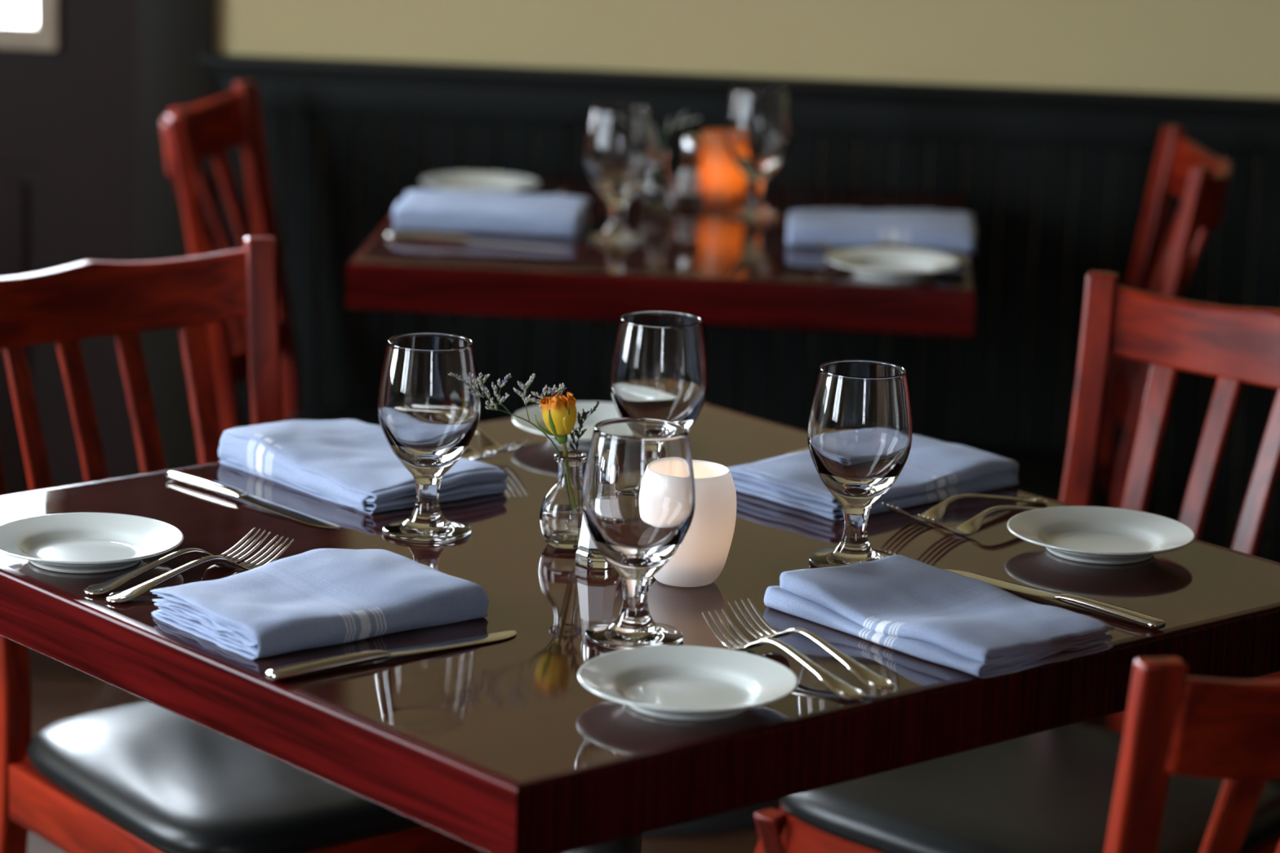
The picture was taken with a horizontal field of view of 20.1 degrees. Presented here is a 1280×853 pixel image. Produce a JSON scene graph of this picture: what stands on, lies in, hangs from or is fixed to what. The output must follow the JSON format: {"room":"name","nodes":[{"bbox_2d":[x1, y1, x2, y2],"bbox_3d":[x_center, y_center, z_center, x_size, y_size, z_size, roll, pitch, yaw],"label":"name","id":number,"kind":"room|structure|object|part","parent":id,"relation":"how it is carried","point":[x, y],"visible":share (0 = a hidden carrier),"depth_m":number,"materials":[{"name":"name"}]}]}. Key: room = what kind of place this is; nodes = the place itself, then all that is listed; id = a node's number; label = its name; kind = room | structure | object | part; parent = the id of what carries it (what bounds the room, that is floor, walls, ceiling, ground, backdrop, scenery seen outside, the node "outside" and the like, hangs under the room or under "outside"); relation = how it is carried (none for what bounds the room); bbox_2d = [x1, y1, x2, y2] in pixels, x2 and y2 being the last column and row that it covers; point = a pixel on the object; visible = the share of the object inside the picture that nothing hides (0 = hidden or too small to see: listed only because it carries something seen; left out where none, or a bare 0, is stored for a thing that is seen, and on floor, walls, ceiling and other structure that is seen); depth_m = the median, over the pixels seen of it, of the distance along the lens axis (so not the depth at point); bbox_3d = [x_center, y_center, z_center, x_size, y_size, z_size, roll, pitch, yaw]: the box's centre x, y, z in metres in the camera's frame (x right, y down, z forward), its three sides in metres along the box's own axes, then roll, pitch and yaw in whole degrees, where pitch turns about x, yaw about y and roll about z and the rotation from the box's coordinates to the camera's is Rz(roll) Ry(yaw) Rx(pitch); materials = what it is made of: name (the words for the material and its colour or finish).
{"room":"restaurant dining room","nodes":[
{"label":"restaurant dining room","id":0,"kind":"room"},
{"bbox_2d":[26,648,1279,852],"bbox_3d":[0.140,1.242,1.728,5.850,0.050,7.800,3,13,4],"label":"floor","id":1,"kind":"structure","parent":0,"point":[60,691],"depth_m":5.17,"materials":[{"name":"brown"}]},
{"bbox_2d":[0,235,485,852],"bbox_3d":[-0.419,0.290,3.725,0.442,0.882,0.572,-9,17,-40],"label":"dining chair","id":2,"kind":"object","parent":1,"relation":"on","point":[144,777],"visible":0.58,"depth_m":3.72,"materials":[{"name":"brown wood"}]},
{"bbox_3d":[-0.675,0.275,3.754,0.103,0.882,0.042,11,16,36],"label":"post","id":3,"kind":"part","parent":2,"relation":"part of","materials":[{"name":"brown wood"}]},
{"bbox_3d":[-0.570,-0.134,3.824,0.352,0.083,0.070,-9,17,-40],"label":"crest rail","id":4,"kind":"part","parent":2,"relation":"part of","materials":[{"name":"brown wood"}]},
{"bbox_2d":[27,701,423,852],"bbox_3d":[-0.376,0.338,3.683,0.442,0.046,0.436,-9,17,-40],"label":"seat cushion","id":5,"kind":"object","parent":2,"relation":"on","point":[147,777],"depth_m":3.54,"materials":[{"name":"black leather"}]},
{"bbox_3d":[-0.411,0.233,3.977,0.042,0.882,0.103,-5,15,-28],"label":"post","id":6,"kind":"part","parent":2,"relation":"part of","materials":[{"name":"brown wood"}]},
{"bbox_2d":[160,80,516,434],"bbox_3d":[-0.380,-0.010,5.045,0.572,0.882,0.442,4,13,8],"label":"dining chair","id":7,"kind":"object","parent":1,"relation":"on","point":[191,134],"visible":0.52,"depth_m":5.10,"materials":[{"name":"brown wood"}]},
{"bbox_3d":[-0.617,-0.402,4.992,0.070,0.083,0.352,4,13,8],"label":"crest rail","id":8,"kind":"part","parent":7,"relation":"part of","materials":[{"name":"brown wood"}]},
{"bbox_3d":[-0.594,0.016,4.902,0.103,0.882,0.042,1,13,-4],"label":"post","id":9,"kind":"part","parent":7,"relation":"part of","materials":[{"name":"brown wood"}]},
{"bbox_3d":[-0.547,-0.100,5.049,0.018,0.045,0.320,4,13,8],"label":"rail","id":10,"kind":"part","parent":7,"relation":"part of","materials":[{"name":"brown wood"}]},
{"bbox_3d":[-0.544,-0.059,5.239,0.103,0.882,0.042,6,14,19],"label":"post","id":11,"kind":"part","parent":7,"relation":"part of","materials":[{"name":"brown wood"}]},
{"bbox_2d":[284,406,516,426],"bbox_3d":[-0.314,0.030,5.044,0.436,0.046,0.442,4,13,8],"label":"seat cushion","id":12,"kind":"object","parent":7,"relation":"on","point":[367,415],"depth_m":5.15,"materials":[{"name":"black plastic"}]},
{"bbox_2d":[0,401,1279,852],"bbox_3d":[-0.039,0.479,3.222,0.938,0.762,0.918,-9,17,-40],"label":"dining table","id":13,"kind":"object","parent":1,"relation":"on","point":[500,746],"visible":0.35,"depth_m":2.85,"materials":[{"name":"brown wood"}]},
{"bbox_2d":[0,512,183,573],"bbox_3d":[-0.469,0.103,3.050,0.165,0.020,0.165,12,17,39],"label":"bread plate","id":14,"kind":"object","parent":13,"relation":"on","point":[73,543],"visible":1,"depth_m":3.08,"materials":[{"name":"white ceramic"}]},
{"bbox_2d":[83,527,271,595],"bbox_3d":[-0.387,0.112,3.012,0.024,0.021,0.194,13,17,40],"label":"fork","id":15,"kind":"object","parent":13,"relation":"on","point":[113,584],"visible":0.84,"depth_m":3.00,"materials":[{"name":"silver metal"}]},
{"bbox_3d":[-0.410,0.118,2.986,0.022,0.019,0.124,13,17,39],"label":"handle","id":16,"kind":"part","parent":15,"relation":"part of","materials":[{"name":"silver metal"}]},
{"bbox_2d":[105,534,293,603],"bbox_3d":[-0.365,0.118,2.991,0.024,0.021,0.194,13,17,40],"label":"fork","id":17,"kind":"object","parent":13,"relation":"on","point":[128,594],"visible":0.94,"depth_m":2.98,"materials":[{"name":"silver metal"}]},
{"bbox_3d":[-0.388,0.124,2.965,0.022,0.019,0.124,13,17,40],"label":"handle","id":18,"kind":"part","parent":17,"relation":"part of","materials":[{"name":"silver metal"}]},
{"bbox_2d":[166,470,340,528],"bbox_3d":[-0.351,0.064,3.257,0.021,0.009,0.237,-10,18,-42],"label":"knife","id":19,"kind":"object","parent":13,"relation":"on","point":[183,477],"visible":1,"depth_m":3.26,"materials":[{"name":"silver metal"}]},
{"bbox_3d":[-0.396,0.053,3.302,0.018,0.009,0.108,-10,18,-43],"label":"handle","id":20,"kind":"part","parent":19,"relation":"part of","materials":[{"name":"silver metal"}]},
{"bbox_3d":[-0.314,0.076,3.221,0.020,0.005,0.131,-10,18,-43],"label":"blade","id":21,"kind":"part","parent":19,"relation":"part of","materials":[{"name":"silver metal"}]},
{"bbox_2d":[150,548,489,659],"bbox_3d":[-0.257,0.137,2.899,0.229,0.034,0.164,-9,16,-38],"label":"folded napkin","id":22,"kind":"object","parent":13,"relation":"on","point":[318,597],"visible":1,"depth_m":2.87,"materials":[{"name":"blue fabric"}]},
{"bbox_2d":[217,419,507,514],"bbox_3d":[-0.260,0.029,3.362,0.162,0.037,0.250,-9,17,-40],"label":"folded napkin","id":23,"kind":"object","parent":13,"relation":"on","point":[348,463],"visible":0.82,"depth_m":3.32,"materials":[{"name":"blue fabric"}]},
{"bbox_2d":[264,630,516,680],"bbox_3d":[-0.189,0.174,2.800,0.237,0.009,0.021,-8,16,-38],"label":"knife","id":24,"kind":"object","parent":13,"relation":"on","point":[337,662],"visible":1,"depth_m":2.77,"materials":[{"name":"silver metal"}]},
{"bbox_3d":[-0.238,0.182,2.759,0.108,0.009,0.018,-8,16,-38],"label":"handle","id":25,"kind":"part","parent":24,"relation":"part of","materials":[{"name":"silver metal"}]},
{"bbox_3d":[-0.148,0.170,2.833,0.131,0.005,0.020,-8,16,-38],"label":"blade","id":26,"kind":"part","parent":24,"relation":"part of","materials":[{"name":"silver metal"}]},
{"bbox_2d":[377,332,480,542],"bbox_3d":[-0.185,0.009,3.157,0.090,0.172,0.090,2,13,-2],"label":"water goblet","id":27,"kind":"object","parent":13,"relation":"on","point":[428,416],"visible":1,"depth_m":3.12,"materials":[{"name":"clear glass"}]},
{"bbox_3d":[-0.187,0.065,3.170,0.034,0.034,0.034,3,13,4],"label":"stem","id":28,"kind":"part","parent":27,"relation":"part of","materials":[{"name":"clear glass"}]},
{"bbox_2d":[460,445,507,460],"bbox_3d":[-0.191,0.011,3.483,0.024,0.021,0.194,-7,16,-35],"label":"fork","id":29,"kind":"object","parent":13,"relation":"on","point":[470,453],"visible":0.45,"depth_m":3.43,"materials":[{"name":"silver metal"}]},
{"bbox_2d":[475,426,528,453],"bbox_3d":[-0.169,0.005,3.495,0.024,0.021,0.194,-7,15,-34],"label":"fork","id":30,"kind":"object","parent":13,"relation":"on","point":[486,442],"visible":0.48,"depth_m":3.46,"materials":[{"name":"silver metal"}]},
{"bbox_3d":[-0.189,-0.001,3.523,0.022,0.019,0.124,-7,15,-34],"label":"handle","id":31,"kind":"part","parent":30,"relation":"part of","materials":[{"name":"silver metal"}]},
{"bbox_2d":[539,450,587,548],"bbox_3d":[-0.061,0.063,3.142,0.052,0.081,0.052,13,17,40],"label":"bud vase","id":32,"kind":"object","parent":13,"relation":"on","point":[561,513],"visible":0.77,"depth_m":3.13,"materials":[{"name":"clear glass"}]},
{"bbox_2d":[465,371,566,455],"bbox_3d":[-0.112,0.016,3.133,0.112,0.129,0.012,2,13,2],"label":"sprig","id":33,"kind":"object","parent":32,"relation":"in","point":[469,375],"visible":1,"depth_m":3.12,"materials":[{"name":"green"}]},
{"bbox_2d":[534,391,577,457],"bbox_3d":[-0.072,0.026,3.135,0.032,0.114,0.033,12,16,38],"label":"rose","id":34,"kind":"object","parent":32,"relation":"in","point":[559,415],"visible":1,"depth_m":3.12,"materials":[{"name":"yellow plant"}]},
{"bbox_3d":[-0.062,0.045,3.140,0.018,0.075,0.006,-4,14,-23],"label":"stem","id":35,"kind":"part","parent":34,"relation":"part of","materials":[{"name":"green plant"}]},
{"bbox_2d":[554,400,599,457],"bbox_3d":[-0.056,0.026,3.139,0.038,0.101,0.008,0,13,-7],"label":"sprig","id":36,"kind":"object","parent":32,"relation":"in","point":[584,414],"visible":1,"depth_m":3.13,"materials":[{"name":"green"}]},
{"bbox_3d":[-0.056,0.028,3.140,0.037,0.098,0.004,0,13,-7],"label":"stem","id":37,"kind":"part","parent":36,"relation":"part of","materials":[{"name":"green plant"}]},
{"bbox_2d":[512,401,619,449],"bbox_3d":[-0.043,0.003,3.547,0.165,0.020,0.165,-8,16,-38],"label":"bread plate","id":38,"kind":"object","parent":13,"relation":"on","point":[604,411],"visible":0.25,"depth_m":3.58,"materials":[{"name":"white ceramic"}]},
{"bbox_2d":[575,515,611,568],"bbox_3d":[-0.035,0.069,3.084,0.038,0.097,0.038,3,13,4],"label":"salt shaker","id":39,"kind":"object","parent":13,"relation":"on","point":[587,554],"visible":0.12,"depth_m":3.08,"materials":[{"name":"clear glass"}]},
{"bbox_3d":[-0.035,0.081,3.087,0.038,0.074,0.038,3,13,4],"label":"glass","id":40,"kind":"part","parent":39,"relation":"part of","materials":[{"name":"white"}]},
{"bbox_2d":[582,417,695,650],"bbox_3d":[-0.002,0.085,2.853,0.090,0.172,0.090,5,13,15],"label":"water goblet","id":41,"kind":"object","parent":13,"relation":"on","point":[638,491],"visible":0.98,"depth_m":2.82,"materials":[{"name":"clear glass"}]},
{"bbox_3d":[-0.004,0.141,2.866,0.034,0.034,0.034,-5,14,-27],"label":"stem","id":42,"kind":"part","parent":41,"relation":"part of","materials":[{"name":"clear glass"}]},
{"bbox_2d":[609,311,708,431],"bbox_3d":[0.017,-0.014,3.289,0.093,0.172,0.093,13,17,40],"label":"water goblet","id":43,"kind":"object","parent":13,"relation":"on","point":[659,368],"visible":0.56,"depth_m":3.25,"materials":[{"name":"clear glass"}]},
{"bbox_2d":[577,645,798,720],"bbox_3d":[0.036,0.197,2.707,0.165,0.020,0.165,-4,14,-23],"label":"bread plate","id":44,"kind":"object","parent":13,"relation":"on","point":[673,682],"visible":1,"depth_m":2.73,"materials":[{"name":"white ceramic"}]},
{"bbox_2d":[653,459,736,586],"bbox_3d":[0.040,0.083,3.035,0.082,0.097,0.082,3,13,4],"label":"candle holder","id":45,"kind":"object","parent":13,"relation":"on","point":[701,557],"visible":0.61,"depth_m":3.01,"materials":[{"name":"white glass"}]},
{"bbox_2d":[702,608,866,699],"bbox_3d":[0.112,0.176,2.801,0.024,0.021,0.194,-7,15,-33],"label":"fork","id":46,"kind":"object","parent":13,"relation":"on","point":[840,687],"visible":1,"depth_m":2.79,"materials":[{"name":"silver metal"}]},
{"bbox_3d":[0.131,0.184,2.773,0.022,0.019,0.124,-7,15,-33],"label":"handle","id":47,"kind":"part","parent":46,"relation":"part of","materials":[{"name":"silver metal"}]},
{"bbox_2d":[783,446,808,455],"bbox_3d":[0.135,0.032,3.467,0.021,0.009,0.237,12,16,38],"label":"knife","id":48,"kind":"object","parent":13,"relation":"on","point":[804,449],"visible":0.07,"depth_m":3.49,"materials":[{"name":"silver metal"}]},
{"bbox_2d":[728,598,894,689],"bbox_3d":[0.134,0.169,2.815,0.024,0.021,0.194,-7,16,-34],"label":"fork","id":49,"kind":"object","parent":13,"relation":"on","point":[870,678],"visible":0.99,"depth_m":2.80,"materials":[{"name":"silver metal"}]},
{"bbox_3d":[0.154,0.178,2.788,0.022,0.019,0.124,-7,16,-34],"label":"handle","id":50,"kind":"part","parent":49,"relation":"part of","materials":[{"name":"silver metal"}]},
{"bbox_2d":[807,360,912,568],"bbox_3d":[0.188,0.034,3.101,0.090,0.172,0.090,-8,16,-38],"label":"water goblet","id":51,"kind":"object","parent":13,"relation":"on","point":[860,430],"visible":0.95,"depth_m":3.06,"materials":[{"name":"clear glass"}]},
{"bbox_3d":[0.186,0.090,3.113,0.034,0.034,0.034,-3,14,-21],"label":"stem","id":52,"kind":"part","parent":51,"relation":"part of","materials":[{"name":"clear glass"}]},
{"bbox_2d":[728,434,1019,520],"bbox_3d":[0.220,0.042,3.387,0.249,0.032,0.156,-9,17,-41],"label":"folded napkin","id":53,"kind":"object","parent":13,"relation":"on","point":[934,470],"visible":0.68,"depth_m":3.35,"materials":[{"name":"blue fabric"}]},
{"bbox_2d":[764,555,1114,678],"bbox_3d":[0.241,0.148,2.927,0.159,0.031,0.255,-9,17,-40],"label":"folded napkin","id":54,"kind":"object","parent":13,"relation":"on","point":[906,605],"visible":1,"depth_m":2.90,"materials":[{"name":"blue fabric"}]},
{"bbox_2d":[882,493,1048,523],"bbox_3d":[0.300,0.070,3.297,0.194,0.021,0.024,-8,16,-38],"label":"fork","id":55,"kind":"object","parent":13,"relation":"on","point":[936,513],"visible":0.94,"depth_m":3.28,"materials":[{"name":"silver metal"}]},
{"bbox_3d":[0.327,0.066,3.319,0.124,0.019,0.022,-8,16,-38],"label":"handle","id":56,"kind":"part","parent":55,"relation":"part of","materials":[{"name":"silver metal"}]},
{"bbox_2d":[918,505,1043,535],"bbox_3d":[0.330,0.079,3.259,0.194,0.021,0.024,-8,16,-37],"label":"fork","id":57,"kind":"object","parent":13,"relation":"on","point":[972,525],"visible":0.7,"depth_m":3.24,"materials":[{"name":"silver metal"}]},
{"bbox_3d":[0.358,0.076,3.280,0.124,0.019,0.022,-8,16,-37],"label":"handle","id":58,"kind":"part","parent":57,"relation":"part of","materials":[{"name":"silver metal"}]},
{"bbox_2d":[942,568,1165,629],"bbox_3d":[0.343,0.140,3.023,0.021,0.009,0.237,-10,17,-42],"label":"knife","id":59,"kind":"object","parent":13,"relation":"on","point":[1106,609],"visible":0.79,"depth_m":2.99,"materials":[{"name":"silver metal"}]},
{"bbox_3d":[0.306,0.132,3.060,0.020,0.005,0.131,-10,18,-42],"label":"blade","id":60,"kind":"part","parent":59,"relation":"part of","materials":[{"name":"silver metal"}]},
{"bbox_3d":[0.388,0.152,2.978,0.018,0.009,0.108,-10,18,-42],"label":"handle","id":61,"kind":"part","parent":59,"relation":"part of","materials":[{"name":"silver metal"}]},
{"bbox_2d":[1006,506,1195,564],"bbox_3d":[0.406,0.100,3.185,0.165,0.020,0.165,12,17,39],"label":"bread plate","id":62,"kind":"object","parent":13,"relation":"on","point":[1093,535],"visible":1,"depth_m":3.21,"materials":[{"name":"white ceramic"}]},
{"bbox_2d":[346,170,975,836],"bbox_3d":[0.039,0.104,4.875,0.772,0.762,0.765,3,13,4],"label":"dining table","id":63,"kind":"object","parent":1,"relation":"on","point":[709,264],"visible":0.37,"depth_m":4.45,"materials":[{"name":"brown wood"}]},
{"bbox_2d":[386,231,568,249],"bbox_3d":[-0.207,-0.238,4.603,0.237,0.009,0.021,4,13,11],"label":"knife","id":64,"kind":"object","parent":63,"relation":"on","point":[400,235],"visible":1,"depth_m":4.60,"materials":[{"name":"silver metal"}]},
{"bbox_3d":[-0.270,-0.242,4.614,0.108,0.009,0.018,4,13,11],"label":"handle","id":65,"kind":"part","parent":64,"relation":"part of","materials":[{"name":"silver metal"}]},
{"bbox_3d":[-0.155,-0.232,4.593,0.131,0.005,0.020,4,13,11],"label":"blade","id":66,"kind":"part","parent":64,"relation":"part of","materials":[{"name":"silver metal"}]},
{"bbox_2d":[420,171,539,192],"bbox_3d":[-0.221,-0.330,4.981,0.165,0.020,0.165,-4,14,-23],"label":"bread plate","id":67,"kind":"object","parent":63,"relation":"on","point":[453,180],"visible":0.68,"depth_m":5.02,"materials":[{"name":"white ceramic"}]},
{"bbox_2d":[392,189,591,238],"bbox_3d":[-0.194,-0.282,4.743,0.249,0.034,0.160,3,13,4],"label":"folded napkin","id":68,"kind":"object","parent":63,"relation":"on","point":[476,211],"visible":1,"depth_m":4.68,"materials":[{"name":"blue fabric"}]},
{"bbox_2d":[487,188,564,195],"bbox_3d":[-0.200,-0.315,4.914,0.194,0.021,0.024,2,13,1],"label":"fork","id":69,"kind":"object","parent":63,"relation":"on","point":[563,190],"visible":0.14,"depth_m":4.91,"materials":[{"name":"silver metal"}]},
{"bbox_3d":[-0.234,-0.316,4.915,0.124,0.019,0.022,2,13,1],"label":"handle","id":70,"kind":"part","parent":69,"relation":"part of","materials":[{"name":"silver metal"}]},
{"bbox_2d":[583,103,653,245],"bbox_3d":[-0.028,-0.325,4.643,0.090,0.172,0.090,7,14,20],"label":"water goblet","id":71,"kind":"object","parent":63,"relation":"on","point":[619,148],"visible":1,"depth_m":4.61,"materials":[{"name":"clear glass"}]},
{"bbox_3d":[-0.030,-0.269,4.656,0.034,0.034,0.034,-3,14,-22],"label":"stem","id":72,"kind":"part","parent":71,"relation":"part of","materials":[{"name":"clear glass"}]},
{"bbox_2d":[639,147,676,210],"bbox_3d":[0.025,-0.337,4.909,0.052,0.081,0.052,-5,15,-28],"label":"bud vase","id":73,"kind":"object","parent":63,"relation":"on","point":[658,192],"visible":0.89,"depth_m":4.89,"materials":[{"name":"clear glass"}]},
{"bbox_2d":[651,111,699,151],"bbox_3d":[0.023,-0.372,4.900,0.114,0.114,0.006,2,13,0],"label":"sprig","id":74,"kind":"object","parent":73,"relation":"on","point":[684,113],"visible":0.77,"depth_m":4.89,"materials":[{"name":"green"}]},
{"bbox_3d":[0.051,-0.252,4.793,0.748,0.030,0.741,3,13,4],"label":"tabletop panel","id":75,"kind":"part","parent":63,"relation":"part of","materials":[{"name":"brown wood"}]},
{"bbox_2d":[675,134,703,206],"bbox_3d":[0.070,-0.352,4.948,0.038,0.097,0.038,3,13,4],"label":"salt shaker","id":76,"kind":"object","parent":63,"relation":"on","point":[690,186],"visible":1,"depth_m":4.94,"materials":[{"name":"clear glass"}]},
{"bbox_3d":[0.028,0.446,4.953,0.530,0.060,0.530,3,13,4],"label":"plate","id":77,"kind":"part","parent":63,"relation":"part of","materials":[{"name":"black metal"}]},
{"bbox_2d":[700,128,745,206],"bbox_3d":[0.114,-0.356,4.964,0.064,0.098,0.064,3,13,4],"label":"candle holder","id":78,"kind":"object","parent":63,"relation":"on","point":[723,184],"visible":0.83,"depth_m":4.94,"materials":[{"name":"orange glass"}]},
{"bbox_2d":[724,85,791,220],"bbox_3d":[0.158,-0.369,4.865,0.090,0.172,0.090,13,17,39],"label":"water goblet","id":79,"kind":"object","parent":63,"relation":"on","point":[757,126],"visible":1,"depth_m":4.83,"materials":[{"name":"clear glass"}]},
{"bbox_3d":[0.156,-0.313,4.878,0.034,0.034,0.034,-4,14,-24],"label":"stem","id":80,"kind":"part","parent":79,"relation":"part of","materials":[{"name":"clear glass"}]},
{"bbox_2d":[785,208,976,253],"bbox_3d":[0.316,-0.260,4.721,0.248,0.032,0.159,3,13,3],"label":"folded napkin","id":81,"kind":"object","parent":63,"relation":"on","point":[937,230],"visible":0.95,"depth_m":4.66,"materials":[{"name":"blue fabric"}]},
{"bbox_2d":[825,247,959,282],"bbox_3d":[0.313,-0.198,4.478,0.165,0.020,0.165,10,15,31],"label":"bread plate","id":82,"kind":"object","parent":63,"relation":"on","point":[875,264],"visible":1,"depth_m":4.50,"materials":[{"name":"white ceramic"}]},
{"bbox_2d":[817,243,968,263],"bbox_3d":[0.321,-0.219,4.564,0.194,0.021,0.024,1,13,-5],"label":"fork","id":83,"kind":"object","parent":63,"relation":"on","point":[960,260],"visible":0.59,"depth_m":4.56,"materials":[{"name":"silver metal"}]},
{"bbox_3d":[0.356,-0.217,4.567,0.124,0.019,0.022,1,13,-5],"label":"handle","id":84,"kind":"part","parent":83,"relation":"part of","materials":[{"name":"silver metal"}]},
{"bbox_2d":[817,239,968,259],"bbox_3d":[0.323,-0.226,4.595,0.194,0.021,0.024,1,13,-5],"label":"fork","id":85,"kind":"object","parent":63,"relation":"on","point":[880,244],"visible":0.59,"depth_m":4.59,"materials":[{"name":"silver metal"}]},
{"bbox_3d":[0.358,-0.225,4.598,0.124,0.019,0.022,1,13,-5],"label":"handle","id":86,"kind":"part","parent":85,"relation":"part of","materials":[{"name":"silver metal"}]},
{"bbox_2d":[754,271,1279,852],"bbox_3d":[0.461,0.330,3.677,0.442,0.882,0.572,14,17,42],"label":"dining chair","id":87,"kind":"object","parent":1,"relation":"on","point":[1051,791],"visible":0.65,"depth_m":3.69,"materials":[{"name":"brown wood"}]},
{"bbox_3d":[0.128,0.575,3.684,0.032,0.379,0.030,14,17,42],"label":"leg","id":88,"kind":"part","parent":87,"relation":"part of","materials":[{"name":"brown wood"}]},
{"bbox_2d":[779,722,1279,852],"bbox_3d":[0.413,0.374,3.636,0.442,0.046,0.436,14,17,42],"label":"seat cushion","id":89,"kind":"object","parent":87,"relation":"on","point":[1051,791],"depth_m":3.57,"materials":[{"name":"black leather"}]},
{"bbox_3d":[0.465,0.272,3.928,0.042,0.882,0.103,10,15,30],"label":"post","id":90,"kind":"part","parent":87,"relation":"part of","materials":[{"name":"brown wood"}]},
{"bbox_3d":[0.645,-0.083,3.769,0.352,0.083,0.070,14,17,42],"label":"crest rail","id":91,"kind":"part","parent":87,"relation":"part of","materials":[{"name":"brown wood"}]},
{"bbox_3d":[0.581,0.226,3.780,0.320,0.045,0.018,14,17,42],"label":"rail","id":92,"kind":"part","parent":87,"relation":"part of","materials":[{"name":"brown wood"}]},
{"bbox_2d":[948,124,1231,733],"bbox_3d":[0.491,0.045,4.927,0.572,0.882,0.442,2,13,2],"label":"dining chair","id":93,"kind":"object","parent":1,"relation":"on","point":[1200,177],"visible":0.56,"depth_m":4.93,"materials":[{"name":"brown wood"}]},
{"bbox_2d":[948,442,1111,507],"bbox_3d":[0.422,0.078,4.937,0.436,0.046,0.442,2,13,2],"label":"seat cushion","id":94,"kind":"object","parent":93,"relation":"on","point":[1040,472],"depth_m":4.97,"materials":[{"name":"black leather"}]},
{"bbox_3d":[0.664,-0.027,4.902,0.018,0.045,0.320,2,13,2],"label":"rail","id":95,"kind":"part","parent":93,"relation":"part of","materials":[{"name":"brown wood"}]},
{"bbox_3d":[0.689,0.015,5.089,0.103,0.882,0.042,0,13,-9],"label":"post","id":96,"kind":"part","parent":93,"relation":"part of","materials":[{"name":"brown wood"}]},
{"bbox_3d":[0.673,0.092,4.749,0.103,0.882,0.042,5,13,14],"label":"post","id":97,"kind":"part","parent":93,"relation":"part of","materials":[{"name":"brown wood"}]},
{"bbox_3d":[0.754,-0.321,4.831,0.070,0.083,0.352,2,13,2],"label":"crest rail","id":98,"kind":"part","parent":93,"relation":"part of","materials":[{"name":"brown wood"}]},
{"bbox_2d":[1104,656,1279,852],"bbox_3d":[0.331,0.522,2.817,0.442,0.882,0.572,-9,17,-40],"label":"dining chair","id":99,"kind":"object","parent":1,"relation":"on","point":[1176,723],"visible":1,"depth_m":2.46,"materials":[{"name":"red wood"}]},
{"bbox_3d":[0.322,0.579,2.565,0.042,0.882,0.103,-5,15,-28],"label":"post","id":100,"kind":"part","parent":99,"relation":"part of","materials":[{"name":"brown wood"}]},
{"bbox_3d":[0.506,0.192,2.546,0.352,0.083,0.070,-9,17,-40],"label":"crest rail","id":101,"kind":"part","parent":99,"relation":"part of","materials":[{"name":"brown wood"}]},
{"bbox_2d":[213,0,1279,562],"bbox_3d":[0.484,-1.054,5.093,5.850,2.950,0.134,3,13,4],"label":"wall","id":102,"kind":"structure","parent":0,"point":[1055,198],"depth_m":5.21,"materials":[{"name":"beige paint"}]},
{"bbox_2d":[0,0,138,493],"bbox_3d":[-1.178,-0.703,5.285,0.925,2.076,0.156,3,13,4],"label":"door","id":103,"kind":"structure","parent":102,"relation":"in","point":[69,78],"depth_m":5.31,"materials":[{"name":"paint"}]},
{"bbox_3d":[-1.045,-0.117,5.394,0.264,0.515,0.012,3,13,4],"label":"raised panel","id":104,"kind":"part","parent":103,"relation":"part of","materials":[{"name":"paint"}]},
{"bbox_3d":[-1.166,-1.092,5.179,0.671,1.078,0.032,3,13,4],"label":"lite frame","id":105,"kind":"part","parent":103,"relation":"part of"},
{"bbox_2d":[137,0,216,474],"bbox_3d":[-1.180,-0.748,5.231,1.141,2.188,0.023,3,13,4],"label":"trim","id":106,"kind":"structure","parent":102,"relation":"attached to","point":[173,33],"depth_m":5.26,"materials":[{"name":"grey paint"}]},
{"bbox_2d":[196,53,1279,119],"bbox_3d":[1.293,-0.432,5.097,3.879,0.030,0.034,3,13,4],"label":"trim","id":107,"kind":"structure","parent":102,"relation":"attached to","point":[221,64],"depth_m":5.16,"materials":[{"name":"black paint"}]}
]}

